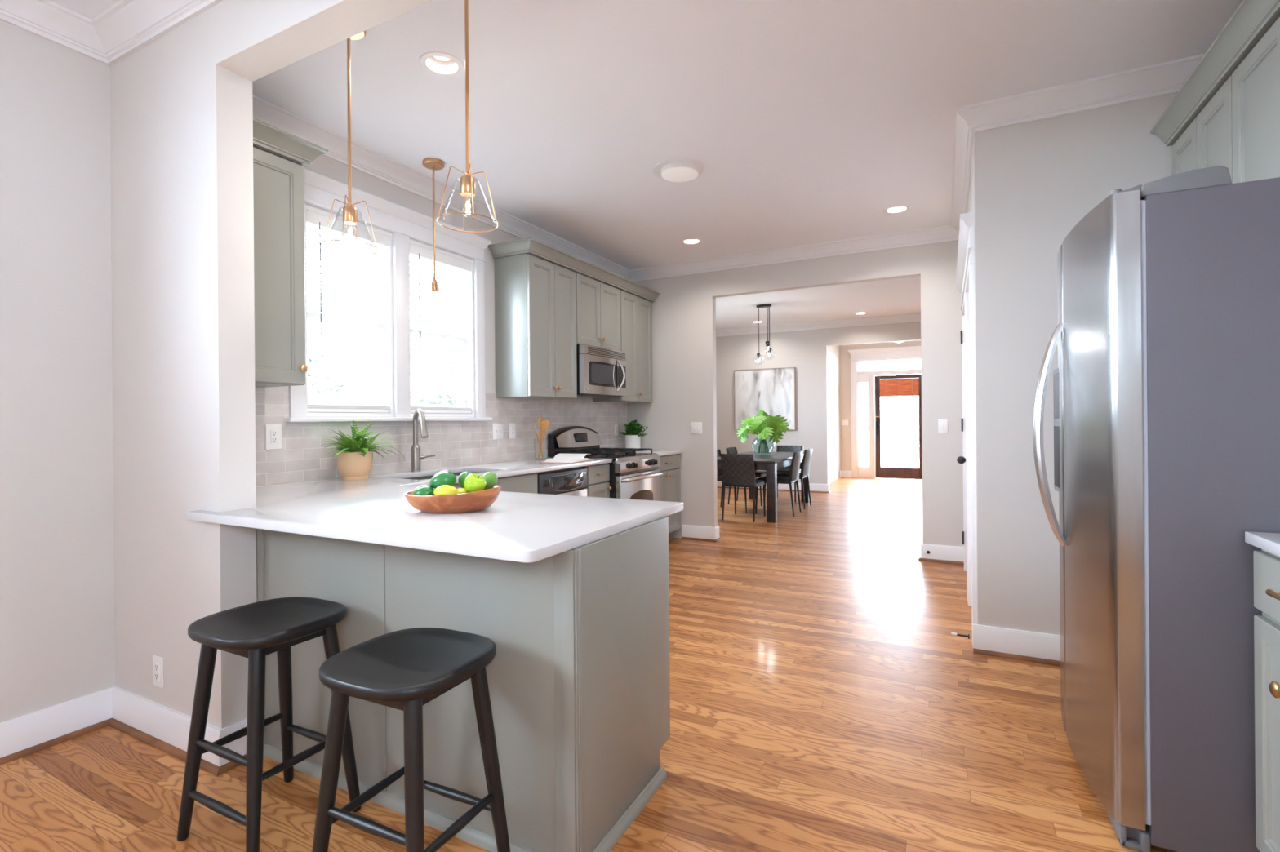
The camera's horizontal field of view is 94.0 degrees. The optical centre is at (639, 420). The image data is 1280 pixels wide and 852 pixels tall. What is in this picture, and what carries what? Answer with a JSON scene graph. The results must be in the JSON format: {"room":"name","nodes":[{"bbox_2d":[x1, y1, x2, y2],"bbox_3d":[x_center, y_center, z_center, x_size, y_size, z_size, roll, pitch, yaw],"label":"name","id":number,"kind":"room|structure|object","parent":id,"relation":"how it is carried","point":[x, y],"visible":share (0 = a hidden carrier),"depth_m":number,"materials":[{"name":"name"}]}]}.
{"room":"kitchen","nodes":[
{"label":"kitchen","id":0,"kind":"room"},
{"bbox_2d":[109,0,431,728],"bbox_3d":[-0.197,-0.183,1.521,4.420,2.826,0.125,0,0,27],"label":"wall","id":1,"kind":"structure","parent":0,"point":[181,103],"depth_m":2.22,"materials":[{"name":"paint"}]},
{"bbox_2d":[0,0,222,65],"bbox_3d":[-1.210,-1.534,-0.424,4.420,0.108,4.250,0,0,27],"label":"trim","id":2,"kind":"structure","parent":1,"relation":"attached to","point":[126,26],"depth_m":2.29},
{"bbox_2d":[152,655,164,688],"bbox_3d":[-1.868,0.976,2.310,0.072,0.118,0.009,0,0,27],"label":"wall outlet","id":3,"kind":"object","parent":1,"relation":"attached to","point":[157,662],"visible":1,"depth_m":2.30,"materials":[{"name":"white plastic"}]},
{"bbox_2d":[154,662,159,681],"bbox_3d":[-1.869,0.976,2.308,0.034,0.068,0.004,0,0,27],"label":"receptacle","id":4,"kind":"object","parent":3,"relation":"attached to","point":[157,665],"depth_m":2.30,"materials":[{"name":"white plastic"}]},
{"bbox_2d":[0,19,626,723],"bbox_3d":[-2.219,-0.167,2.597,0.160,2.826,8.990,0,0,27],"label":"wall","id":5,"kind":"structure","parent":0,"point":[57,567],"depth_m":2.32,"materials":[{"name":"paint"}]},
{"bbox_2d":[0,718,246,777],"bbox_3d":[-2.760,1.241,0.441,0.798,0.020,4.350,0,0,27],"label":"trim","id":6,"kind":"structure","parent":5,"relation":"attached to","point":[207,766],"depth_m":2.26,"materials":[{"name":"brown wood"}]},
{"bbox_2d":[0,685,247,766],"bbox_3d":[-2.775,1.180,0.449,0.796,0.142,4.350,0,0,27],"label":"baseboard","id":7,"kind":"structure","parent":5,"relation":"attached to","point":[167,725],"depth_m":2.28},
{"bbox_2d":[253,117,328,387],"bbox_3d":[-1.827,-0.741,2.752,0.402,1.151,0.573,0,0,27],"label":"upper cabinet","id":8,"kind":"object","parent":5,"relation":"attached to","point":[278,183],"depth_m":2.77,"materials":[{"name":"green wood"}]},
{"bbox_2d":[304,204,394,417],"bbox_3d":[-1.752,-0.594,3.514,0.158,1.148,0.590,0,0,27],"label":"window","id":9,"kind":"structure","parent":5,"relation":"in","point":[389,402],"depth_m":3.72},
{"bbox_2d":[306,209,389,413],"bbox_3d":[-1.704,-0.595,3.489,0.058,1.102,0.542,0,0,27],"label":"window blind","id":10,"kind":"object","parent":9,"relation":"attached to","point":[315,218],"visible":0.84,"depth_m":3.46,"materials":[{"name":"white plastic"}]},
{"bbox_2d":[284,417,492,422],"bbox_3d":[-1.500,-0.004,3.795,0.100,0.025,1.547,0,0,27],"label":"trim","id":11,"kind":"structure","parent":5,"relation":"attached to","point":[286,419],"depth_m":3.54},
{"bbox_2d":[288,168,491,417],"bbox_3d":[-1.488,-0.677,3.784,0.060,1.321,1.559,0,0,27],"label":"trim","id":12,"kind":"structure","parent":5,"relation":"attached to","point":[321,191],"depth_m":3.77,"materials":[{"name":"wood"}]},
{"bbox_2d":[254,386,626,486],"bbox_3d":[-1.138,0.060,4.509,0.009,0.526,4.324,0,0,27],"label":"wall tile","id":13,"kind":"structure","parent":5,"relation":"attached to","point":[304,455],"depth_m":4.00,"materials":[{"name":"tile"}]},
{"bbox_2d":[265,423,281,449],"bbox_3d":[-1.876,0.086,3.055,0.009,0.132,0.082,0,0,27],"label":"wall outlet","id":14,"kind":"object","parent":13,"relation":"attached to","point":[273,431],"visible":1,"depth_m":3.05,"materials":[{"name":"white plastic"}]},
{"bbox_2d":[271,430,277,443],"bbox_3d":[-1.874,0.086,3.054,0.004,0.068,0.034,0,0,27],"label":"receptacle","id":15,"kind":"object","parent":14,"relation":"attached to","point":[273,433],"depth_m":3.05,"materials":[{"name":"white plastic"}]},
{"bbox_2d":[492,423,502,439],"bbox_3d":[-1.086,0.087,4.580,0.018,0.125,0.118,0,0,27],"label":"light switch","id":16,"kind":"object","parent":13,"relation":"attached to","point":[497,428],"visible":1,"depth_m":4.57,"materials":[{"name":"white plastic"}]},
{"bbox_2d":[509,422,515,439],"bbox_3d":[-1.012,0.086,4.733,0.009,0.125,0.075,0,0,27],"label":"wall outlet","id":17,"kind":"object","parent":13,"relation":"attached to","point":[512,425],"visible":1,"depth_m":4.73,"materials":[{"name":"white plastic"}]},
{"bbox_2d":[408,239,475,417],"bbox_3d":[-1.427,-0.596,4.145,0.158,1.148,0.610,0,0,27],"label":"window","id":18,"kind":"structure","parent":5,"relation":"in","point":[470,362],"depth_m":4.37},
{"bbox_2d":[409,243,471,413],"bbox_3d":[-1.379,-0.598,4.120,0.058,1.102,0.562,0,0,27],"label":"window blind","id":19,"kind":"object","parent":18,"relation":"attached to","point":[415,250],"visible":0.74,"depth_m":4.11,"materials":[{"name":"white plastic"}]},
{"bbox_2d":[494,253,577,399],"bbox_3d":[-0.807,-0.707,4.779,0.360,1.066,0.641,0,0,27],"label":"upper cabinet","id":20,"kind":"object","parent":5,"relation":"attached to","point":[535,298],"visible":1,"depth_m":4.55,"materials":[{"name":"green wood"}]},
{"bbox_2d":[488,237,659,302],"bbox_3d":[-0.463,-1.286,5.410,0.401,0.084,2.231,0,0,27],"label":"crown molding","id":21,"kind":"structure","parent":20,"relation":"on","point":[530,246],"depth_m":4.82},
{"bbox_2d":[576,272,621,351],"bbox_3d":[-0.487,-0.941,5.405,0.360,0.604,0.759,0,0,27],"label":"upper cabinet","id":22,"kind":"object","parent":5,"relation":"attached to","point":[597,303],"visible":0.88,"depth_m":5.29,"materials":[{"name":"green wood"}]},
{"bbox_2d":[576,344,626,397],"bbox_3d":[-0.439,-0.424,5.383,0.456,0.424,0.750,0,0,27],"label":"microwave","id":23,"kind":"object","parent":5,"relation":"attached to","point":[602,372],"visible":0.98,"depth_m":5.21,"materials":[{"name":"silver metal"}]},
{"bbox_2d":[592,290,653,403],"bbox_3d":[-0.155,-0.713,6.046,0.360,1.066,0.675,0,0,27],"label":"upper cabinet","id":24,"kind":"object","parent":5,"relation":"attached to","point":[636,313],"visible":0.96,"depth_m":5.96,"materials":[{"name":"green wood"}]},
{"bbox_2d":[0,477,1177,851],"bbox_3d":[1.231,1.278,4.939,5.550,0.120,16.300,0,0,27],"label":"floor","id":25,"kind":"structure","parent":0,"point":[824,698],"depth_m":2.24,"materials":[{"name":"brown wood"}]},
{"bbox_2d":[177,596,361,851],"bbox_3d":[-1.128,0.918,1.827,0.376,0.642,0.372,0,0,27],"label":"bar stool","id":26,"kind":"object","parent":25,"relation":"on","point":[255,631],"visible":0.91,"depth_m":1.76,"materials":[{"name":"black wood"}]},
{"bbox_2d":[311,627,510,851],"bbox_3d":[-0.578,0.914,1.516,0.376,0.642,0.372,0,0,25],"label":"bar stool","id":27,"kind":"object","parent":25,"relation":"on","point":[405,670],"visible":1,"depth_m":1.45,"materials":[{"name":"black wood"}]},
{"bbox_2d":[257,516,670,851],"bbox_3d":[-0.644,0.791,2.188,1.435,0.884,0.668,0,0,27],"label":"base cabinet","id":28,"kind":"object","parent":25,"relation":"on","point":[578,675],"visible":0.7,"depth_m":1.79,"materials":[{"name":"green wood"}]},
{"bbox_2d":[186,457,683,563],"bbox_3d":[-0.533,0.333,3.288,2.179,0.030,3.051,0,0,27],"label":"countertop","id":29,"kind":"structure","parent":28,"relation":"on","point":[519,527],"depth_m":2.00,"materials":[{"name":"white stone"}]},
{"bbox_2d":[337,450,372,479],"bbox_3d":[-1.585,0.251,3.319,0.177,0.153,0.177,0,0,27],"label":"pot","id":30,"kind":"object","parent":29,"relation":"on","point":[352,464],"depth_m":3.25,"materials":[{"name":"ceramic"}]},
{"bbox_2d":[324,421,404,479],"bbox_3d":[-1.552,0.163,3.310,0.341,0.328,0.463,0,0,6],"label":"potted fern","id":31,"kind":"object","parent":29,"relation":"on","point":[354,458],"visible":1,"depth_m":3.25,"materials":[{"name":"ceramic"}]},
{"bbox_2d":[410,408,435,471],"bbox_3d":[-1.377,0.128,3.735,0.137,0.395,0.222,0,0,-7],"label":"faucet","id":32,"kind":"object","parent":29,"relation":"on","point":[415,457],"visible":1,"depth_m":3.74,"materials":[{"name":"silver metal"}]},
{"bbox_2d":[403,472,479,479],"bbox_3d":[-1.193,0.446,3.641,0.424,0.185,0.744,0,0,27],"label":"sink","id":33,"kind":"object","parent":29,"relation":"in","point":[455,473],"visible":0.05,"depth_m":3.77,"materials":[{"name":"silver metal"}]},
{"bbox_2d":[404,485,501,513],"bbox_3d":[-0.658,0.277,2.103,0.334,0.084,0.235,0,0,0],"label":"fruit bowl","id":34,"kind":"object","parent":29,"relation":"on","point":[475,501],"visible":0.88,"depth_m":2.01,"materials":[{"name":"brown wood"}]},
{"bbox_2d":[413,486,435,496],"bbox_3d":[-0.746,0.256,2.065,0.071,0.050,0.051,0,0,-15],"label":"mango","id":35,"kind":"object","parent":34,"relation":"in","point":[425,491],"visible":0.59,"depth_m":2.05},
{"bbox_2d":[430,471,456,488],"bbox_3d":[-0.689,0.213,2.088,0.088,0.062,0.061,0,0,-17],"label":"mango","id":36,"kind":"object","parent":34,"relation":"in","point":[449,478],"visible":0.84,"depth_m":2.07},
{"bbox_2d":[433,484,459,495],"bbox_3d":[-0.658,0.249,2.031,0.070,0.058,0.069,0,0,36],"label":"lemon","id":37,"kind":"object","parent":34,"relation":"in","point":[443,490],"visible":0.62,"depth_m":2.01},
{"bbox_2d":[457,471,471,488],"bbox_3d":[-0.624,0.219,2.148,0.060,0.065,0.061,0,0,-36],"label":"lime","id":38,"kind":"object","parent":34,"relation":"in","point":[463,476],"visible":0.48,"depth_m":2.13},
{"bbox_2d":[464,473,486,492],"bbox_3d":[-0.572,0.223,2.072,0.075,0.073,0.073,0,0,39],"label":"apple","id":39,"kind":"object","parent":34,"relation":"in","point":[473,482],"visible":0.86,"depth_m":2.05,"materials":[{"name":"green plant"}]},
{"bbox_2d":[483,471,497,490],"bbox_3d":[-0.540,0.220,2.143,0.053,0.068,0.057,0,0,43],"label":"apple","id":40,"kind":"object","parent":34,"relation":"in","point":[491,477],"visible":0.66,"depth_m":2.12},
{"bbox_2d":[538,453,592,463],"bbox_3d":[-0.561,0.293,4.631,0.268,0.052,0.424,0,0,19],"label":"open book","id":41,"kind":"object","parent":29,"relation":"on","point":[558,458],"visible":1,"depth_m":4.61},
{"bbox_2d":[453,472,537,493],"bbox_3d":[-1.207,0.796,3.630,0.656,0.884,1.145,0,0,27],"label":"base cabinet","id":42,"kind":"object","parent":25,"relation":"on","point":[524,483],"visible":0.04,"depth_m":3.83,"materials":[{"name":"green wood"}]},
{"bbox_2d":[535,466,587,497],"bbox_3d":[-0.781,0.795,4.408,0.566,0.878,0.614,0,0,27],"label":"dishwasher","id":43,"kind":"object","parent":25,"relation":"on","point":[572,481],"visible":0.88,"depth_m":4.28,"materials":[{"name":"silver metal"}]},
{"bbox_2d":[584,462,611,497],"bbox_3d":[-0.580,0.791,4.843,0.660,0.884,0.332,0,0,27],"label":"base cabinet","id":44,"kind":"object","parent":25,"relation":"on","point":[598,475],"visible":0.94,"depth_m":4.71,"materials":[{"name":"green wood"}]},
{"bbox_2d":[547,426,663,501],"bbox_3d":[-0.273,0.641,5.302,0.786,1.178,0.760,0,0,27],"label":"gas range","id":45,"kind":"object","parent":25,"relation":"on","point":[633,475],"visible":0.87,"depth_m":5.17,"materials":[{"name":"silver metal"}]},
{"bbox_2d":[559,448,655,460],"bbox_3d":[-0.293,0.299,5.311,0.615,0.066,0.760,0,0,27],"label":"cooktop","id":46,"kind":"object","parent":45,"relation":"in","point":[615,454],"depth_m":5.20,"materials":[{"name":"black metal"}]},
{"bbox_2d":[658,453,680,540],"bbox_3d":[0.003,0.786,5.978,0.660,0.884,0.683,0,0,27],"label":"base cabinet","id":47,"kind":"object","parent":25,"relation":"on","point":[670,481],"visible":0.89,"depth_m":5.96,"materials":[{"name":"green wood"}]},
{"bbox_2d":[635,449,682,456],"bbox_3d":[-0.006,0.329,5.983,0.650,0.030,0.692,0,0,27],"label":"countertop","id":48,"kind":"structure","parent":47,"relation":"on","point":[660,452],"depth_m":5.90,"materials":[{"name":"white stone"}]},
{"bbox_2d":[625,435,640,448],"bbox_3d":[-0.074,0.235,6.191,0.164,0.160,0.164,0,0,27],"label":"pot","id":49,"kind":"object","parent":48,"relation":"on","point":[631,441],"depth_m":6.12,"materials":[{"name":"white ceramic"}]},
{"bbox_2d":[619,419,648,448],"bbox_3d":[-0.064,0.156,6.165,0.284,0.318,0.312,0,0,-11],"label":"potted herb","id":50,"kind":"object","parent":48,"relation":"on","point":[633,434],"visible":0.97,"depth_m":6.13,"materials":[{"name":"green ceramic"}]},
{"bbox_2d":[716,448,746,513],"bbox_3d":[1.235,0.813,8.073,0.555,0.811,0.409,0,0,27],"label":"dining chair","id":51,"kind":"object","parent":25,"relation":"on","point":[719,477],"visible":0.2,"depth_m":8.22,"materials":[{"name":"black leather"}]},
{"bbox_2d":[720,453,765,522],"bbox_3d":[1.279,0.813,7.379,0.409,0.811,0.555,0,0,27],"label":"dining chair","id":52,"kind":"object","parent":25,"relation":"on","point":[738,470],"visible":1,"depth_m":7.17,"materials":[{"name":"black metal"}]},
{"bbox_2d":[725,447,766,506],"bbox_3d":[1.560,0.811,8.704,0.555,0.811,0.409,0,0,27],"label":"dining chair","id":53,"kind":"object","parent":25,"relation":"on","point":[730,450],"visible":0.45,"depth_m":8.62,"materials":[{"name":"black leather"}]},
{"bbox_2d":[716,451,809,523],"bbox_3d":[1.648,0.849,8.111,0.895,0.730,1.995,0,0,27],"label":"dining table","id":54,"kind":"object","parent":25,"relation":"on","point":[776,460],"visible":0.52,"depth_m":7.13,"materials":[{"name":"black wood"}]},
{"bbox_2d":[751,438,775,455],"bbox_3d":[1.707,0.311,8.255,0.320,0.345,0.320,0,0,27],"label":"glass vase","id":55,"kind":"object","parent":54,"relation":"on","point":[755,438],"visible":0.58,"depth_m":8.26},
{"bbox_2d":[736,415,768,453],"bbox_3d":[1.555,0.191,8.318,0.260,0.531,0.390,0,0,-35],"label":"branch","id":56,"kind":"object","parent":55,"relation":"in","point":[744,433],"visible":0.75,"depth_m":8.32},
{"bbox_2d":[747,409,789,453],"bbox_3d":[1.753,0.155,8.146,0.547,0.600,0.462,0,0,27],"label":"branch","id":57,"kind":"object","parent":55,"relation":"in","point":[775,426],"visible":1,"depth_m":8.13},
{"bbox_2d":[755,450,802,516],"bbox_3d":[1.825,0.808,7.769,0.555,0.811,0.409,0,0,27],"label":"dining chair","id":58,"kind":"object","parent":25,"relation":"on","point":[793,477],"visible":0.92,"depth_m":7.58,"materials":[{"name":"black leather"}]},
{"bbox_2d":[776,445,803,502],"bbox_3d":[2.228,0.805,9.081,0.409,0.811,0.555,0,0,27],"label":"dining chair","id":59,"kind":"object","parent":25,"relation":"on","point":[779,448],"visible":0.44,"depth_m":9.26,"materials":[{"name":"black leather"}]},
{"bbox_2d":[776,448,812,509],"bbox_3d":[2.127,0.806,8.356,0.555,0.811,0.409,0,0,27],"label":"dining chair","id":60,"kind":"object","parent":25,"relation":"on","point":[805,468],"visible":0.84,"depth_m":8.15,"materials":[{"name":"black leather"}]},
{"bbox_2d":[1032,165,1279,851],"bbox_3d":[1.885,0.264,1.934,1.003,1.898,0.918,0,0,27],"label":"refrigerator","id":61,"kind":"object","parent":25,"relation":"on","point":[1166,377],"visible":1,"depth_m":1.64,"materials":[{"name":"grey metal"}]},
{"bbox_2d":[1253,549,1279,851],"bbox_3d":[1.646,0.767,1.016,0.650,0.894,0.908,0,0,27],"label":"base cabinet","id":62,"kind":"object","parent":25,"relation":"on","point":[1266,564],"visible":0.99,"depth_m":1.49,"materials":[{"name":"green wood"}]},
{"bbox_2d":[1244,531,1279,556],"bbox_3d":[1.653,0.305,1.012,0.628,0.030,0.910,0,0,27],"label":"countertop","id":63,"kind":"structure","parent":62,"relation":"on","point":[1268,542],"depth_m":1.48,"materials":[{"name":"white stone"}]},
{"bbox_2d":[50,0,1242,329],"bbox_3d":[1.206,-1.708,4.939,5.550,0.200,16.300,0,0,27],"label":"ceiling","id":64,"kind":"structure","parent":0,"point":[805,121],"depth_m":2.96,"materials":[{"name":"paint"}]},
{"bbox_2d":[320,30,378,255],"bbox_3d":[-1.167,-1.139,2.395,0.210,0.898,0.210,0,0,27],"label":"pendant lamp","id":65,"kind":"object","parent":64,"relation":"hanging from","point":[349,211],"visible":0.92,"depth_m":2.39,"materials":[{"name":"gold metal"}]},
{"bbox_2d":[342,203,357,225],"bbox_3d":[-1.164,-0.830,2.395,0.052,0.079,0.052,0,0,27],"label":"socket","id":66,"kind":"object","parent":65,"relation":"attached to","point":[350,215],"depth_m":2.38,"materials":[{"name":"gold metal"}]},
{"bbox_2d":[416,158,452,311],"bbox_3d":[-1.268,-1.138,3.673,0.210,0.898,0.210,0,0,22],"label":"pendant lamp","id":67,"kind":"object","parent":64,"relation":"hanging from","point":[433,164],"visible":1,"depth_m":3.67,"materials":[{"name":"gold metal"}]},
{"bbox_2d":[430,279,439,293],"bbox_3d":[-1.266,-0.829,3.673,0.052,0.079,0.052,0,0,22],"label":"socket","id":68,"kind":"object","parent":67,"relation":"attached to","point":[436,283],"depth_m":3.65,"materials":[{"name":"gold metal"}]},
{"bbox_2d":[419,51,464,76],"bbox_3d":[-0.885,-1.637,2.666,0.192,0.100,0.192,0,0,27],"label":"recessed light","id":69,"kind":"object","parent":64,"relation":"in","point":[441,64],"visible":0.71,"depth_m":2.70,"materials":[{"name":"white plastic"}]},
{"bbox_2d":[436,0,498,232],"bbox_3d":[-0.611,-1.144,2.109,0.210,0.898,0.210,0,0,13],"label":"pendant lamp","id":70,"kind":"object","parent":64,"relation":"hanging from","point":[468,185],"visible":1,"depth_m":2.10,"materials":[{"name":"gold metal"}]},
{"bbox_2d":[460,172,475,197],"bbox_3d":[-0.609,-0.835,2.109,0.052,0.079,0.052,0,0,13],"label":"socket","id":71,"kind":"object","parent":70,"relation":"attached to","point":[465,180],"depth_m":2.09,"materials":[{"name":"gold metal"}]},
{"bbox_2d":[653,158,703,182],"bbox_3d":[0.244,-1.579,3.804,0.324,0.042,0.324,0,0,27],"label":"flush ceiling light","id":72,"kind":"object","parent":64,"relation":"attached to","point":[673,170],"visible":1,"depth_m":3.74,"materials":[{"name":"white plastic"}]},
{"bbox_2d":[662,167,697,182],"bbox_3d":[0.255,-1.564,3.799,0.234,0.012,0.234,0,0,27],"label":"diffuser","id":73,"kind":"object","parent":72,"relation":"attached to","point":[670,174],"depth_m":3.78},
{"bbox_2d":[680,237,702,244],"bbox_3d":[0.460,-1.648,5.335,0.192,0.100,0.192,0,0,27],"label":"recessed light","id":74,"kind":"object","parent":64,"relation":"in","point":[690,241],"visible":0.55,"depth_m":5.38,"materials":[{"name":"white plastic"}]},
{"bbox_2d":[756,304,774,365],"bbox_3d":[1.741,-1.192,8.371,0.292,0.841,0.179,0,0,27],"label":"globe pendant","id":75,"kind":"object","parent":64,"relation":"hanging from","point":[767,343],"visible":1,"depth_m":8.34,"materials":[{"name":"black metal"}]},
{"bbox_2d":[883,204,910,213],"bbox_3d":[1.962,-1.660,4.561,0.192,0.100,0.192,0,0,27],"label":"recessed light","id":76,"kind":"object","parent":64,"relation":"in","point":[895,209],"visible":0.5,"depth_m":4.60,"materials":[{"name":"white plastic"}]},
{"bbox_2d":[626,240,963,546],"bbox_3d":[1.382,-0.197,5.726,4.780,2.826,0.090,0,0,27],"label":"wall","id":77,"kind":"structure","parent":0,"point":[684,388],"depth_m":5.75,"materials":[{"name":"paint"}]},
{"bbox_2d":[691,422,702,434],"bbox_3d":[0.575,0.081,6.082,0.118,0.118,0.018,0,0,27],"label":"light switch","id":78,"kind":"object","parent":77,"relation":"attached to","point":[696,427],"visible":1,"depth_m":6.08,"materials":[{"name":"white plastic"}]},
{"bbox_2d":[681,524,719,539],"bbox_3d":[0.027,1.157,6.430,1.706,0.142,0.122,0,0,27],"label":"baseboard","id":79,"kind":"structure","parent":77,"relation":"attached to","point":[691,531],"depth_m":6.06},
{"bbox_2d":[681,537,721,542],"bbox_3d":[0.035,1.218,6.426,1.724,0.020,0.158,0,0,27],"label":"trim","id":80,"kind":"structure","parent":77,"relation":"attached to","point":[682,538],"depth_m":6.05,"materials":[{"name":"brown wood"}]},
{"bbox_2d":[918,555,964,564],"bbox_3d":[2.973,1.193,4.914,1.227,0.020,0.158,0,0,27],"label":"trim","id":81,"kind":"structure","parent":77,"relation":"attached to","point":[919,558],"depth_m":5.05,"materials":[{"name":"brown wood"}]},
{"bbox_2d":[920,541,964,561],"bbox_3d":[2.981,1.132,4.910,1.209,0.142,0.122,0,0,27],"label":"baseboard","id":82,"kind":"structure","parent":77,"relation":"attached to","point":[955,553],"depth_m":5.06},
{"bbox_2d":[937,419,947,433],"bbox_3d":[2.569,0.055,5.056,0.075,0.120,0.018,0,0,27],"label":"light switch","id":83,"kind":"object","parent":77,"relation":"attached to","point":[942,424],"visible":1,"depth_m":5.06,"materials":[{"name":"white plastic"}]},
{"bbox_2d":[715,321,920,484],"bbox_3d":[3.453,-0.214,9.750,4.780,2.826,0.120,0,0,27],"label":"wall","id":84,"kind":"structure","parent":0,"point":[806,351],"depth_m":10.05,"materials":[{"name":"paint"}]},
{"bbox_2d":[733,367,795,430],"bbox_3d":[2.151,-0.358,10.326,1.070,1.064,0.044,0,0,27],"label":"painting","id":85,"kind":"object","parent":84,"relation":"attached to","point":[772,391],"visible":0.93,"depth_m":10.31,"materials":[{"name":"fabric"}]},
{"bbox_2d":[716,480,830,491],"bbox_3d":[1.233,1.147,8.418,2.032,0.142,4.530,0,0,27],"label":"baseboard","id":86,"kind":"structure","parent":84,"relation":"attached to","point":[814,487],"depth_m":9.98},
{"bbox_2d":[715,313,920,337],"bbox_3d":[2.402,-1.564,7.732,4.780,0.108,4.420,0,0,27],"label":"trim","id":87,"kind":"structure","parent":84,"relation":"attached to","point":[908,317],"depth_m":9.84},
{"bbox_2d":[827,345,840,482],"bbox_3d":[3.508,-0.214,11.279,0.120,2.826,2.650,0,0,27],"label":"wall","id":88,"kind":"structure","parent":0,"point":[833,366],"depth_m":11.88,"materials":[{"name":"paint"}]},
{"bbox_2d":[827,369,831,484],"bbox_3d":[3.389,0.130,10.825,0.078,2.140,1.070,0,0,27],"label":"trim","id":89,"kind":"structure","parent":88,"relation":"in","point":[828,371],"depth_m":11.21,"materials":[{"name":"white wood"}]},
{"bbox_2d":[839,340,920,471],"bbox_3d":[5.236,-0.229,11.959,2.570,2.826,0.140,0,0,27],"label":"wall","id":90,"kind":"structure","parent":0,"point":[844,355],"depth_m":12.37,"materials":[{"name":"paint"}]},
{"bbox_2d":[839,471,851,478],"bbox_3d":[4.236,1.122,12.299,0.220,0.142,0.180,0,0,27],"label":"baseboard","id":91,"kind":"structure","parent":90,"relation":"attached to","point":[842,473],"depth_m":12.36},
{"bbox_2d":[848,346,921,478],"bbox_3d":[5.167,-0.132,11.944,1.870,2.635,0.190,0,0,27],"label":"trim","id":92,"kind":"structure","parent":90,"relation":"attached to","point":[913,353],"depth_m":12.16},
{"bbox_2d":[874,373,922,479],"bbox_3d":[5.158,0.136,11.922,0.860,2.078,0.119,0,0,27],"label":"door","id":93,"kind":"structure","parent":90,"relation":"in","point":[880,472],"depth_m":11.99,"materials":[{"name":"brown wood"}]},
{"bbox_2d":[880,377,918,396],"bbox_3d":[5.170,-0.651,11.910,0.715,0.351,0.028,0,0,27],"label":"bamboo shade","id":94,"kind":"object","parent":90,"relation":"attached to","point":[889,387],"visible":1,"depth_m":11.91,"materials":[{"name":"brown wood"}]},
{"bbox_2d":[966,146,973,213],"bbox_3d":[2.315,-0.204,4.082,0.110,2.826,1.980,0,0,27],"label":"wall","id":95,"kind":"structure","parent":0,"point":[970,208],"depth_m":3.51,"materials":[{"name":"paint"}]},
{"bbox_2d":[956,330,965,544],"bbox_3d":[2.431,0.186,4.424,0.152,2.028,0.765,0,0,27],"label":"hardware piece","id":96,"kind":"structure","parent":95,"relation":"in","point":[961,460],"depth_m":4.74,"materials":[{"name":"black metal"}]},
{"bbox_2d":[955,212,977,647],"bbox_3d":[2.175,0.057,3.998,0.066,2.305,1.926,0,0,27],"label":"trim","id":97,"kind":"structure","parent":95,"relation":"attached to","point":[965,276],"depth_m":3.48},
{"bbox_2d":[973,92,1177,635],"bbox_3d":[2.321,-0.204,2.899,1.203,2.826,0.120,0,0,27],"label":"wall","id":98,"kind":"structure","parent":0,"point":[1034,181],"depth_m":3.02,"materials":[{"name":"paint"}]},
{"bbox_2d":[252,53,1204,281],"bbox_3d":[0.816,-1.551,3.512,4.420,0.108,4.355,0,0,27],"label":"trim","id":99,"kind":"structure","parent":98,"relation":"attached to","point":[1169,77],"depth_m":3.53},
{"bbox_2d":[973,624,1060,661],"bbox_3d":[2.281,1.138,2.848,1.207,0.142,0.016,0,0,27],"label":"baseboard","id":100,"kind":"structure","parent":98,"relation":"attached to","point":[1020,642],"depth_m":3.03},
{"bbox_2d":[973,648,1060,666],"bbox_3d":[2.274,1.199,2.833,1.207,0.020,0.018,0,0,27],"label":"trim","id":101,"kind":"structure","parent":98,"relation":"attached to","point":[1028,659],"depth_m":3.02,"materials":[{"name":"brown wood"}]},
{"bbox_3d":[1.358,-0.196,-0.418,0.120,2.826,6.900,0,0,27],"label":"wall","id":102,"kind":"structure","parent":0,"visible":0},
{"bbox_2d":[1171,75,1232,183],"bbox_3d":[2.485,-0.975,2.369,0.411,0.585,0.657,0,0,27],"label":"upper cabinet","id":103,"kind":"object","parent":102,"relation":"attached to","point":[1206,142],"visible":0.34,"depth_m":2.36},
{"bbox_2d":[1231,16,1279,183],"bbox_3d":[2.151,-0.972,1.720,0.411,0.585,0.795,0,0,27],"label":"upper cabinet","id":104,"kind":"object","parent":102,"relation":"attached to","point":[1255,82],"visible":0.61,"depth_m":2.00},
{"bbox_2d":[1150,0,1279,146],"bbox_3d":[2.095,-1.307,2.120,0.094,0.084,1.457,0,0,27],"label":"crown molding","id":105,"kind":"structure","parent":104,"relation":"on","point":[1252,19],"depth_m":2.18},
{"label":"outside","id":106,"kind":"structure","parent":0,"visible":0},
{"bbox_2d":[859,447,919,468],"bbox_3d":[-6.588,1.958,9.022,60.000,0.150,70.000,0,0,27],"label":"ground","id":107,"kind":"structure","parent":106,"point":[891,457],"depth_m":27.58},
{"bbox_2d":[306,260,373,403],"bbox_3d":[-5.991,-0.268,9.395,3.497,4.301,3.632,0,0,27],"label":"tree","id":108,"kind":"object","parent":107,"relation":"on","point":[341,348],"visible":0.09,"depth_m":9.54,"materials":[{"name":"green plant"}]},
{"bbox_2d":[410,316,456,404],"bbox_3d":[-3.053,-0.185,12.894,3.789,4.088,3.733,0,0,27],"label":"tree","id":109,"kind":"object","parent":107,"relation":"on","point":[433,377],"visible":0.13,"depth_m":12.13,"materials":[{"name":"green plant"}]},
{"bbox_2d":[410,383,456,405],"bbox_3d":[-2.561,0.653,9.066,2.935,2.410,2.855,0,0,27],"label":"tree","id":110,"kind":"object","parent":107,"relation":"on","point":[448,402],"visible":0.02,"depth_m":8.56,"materials":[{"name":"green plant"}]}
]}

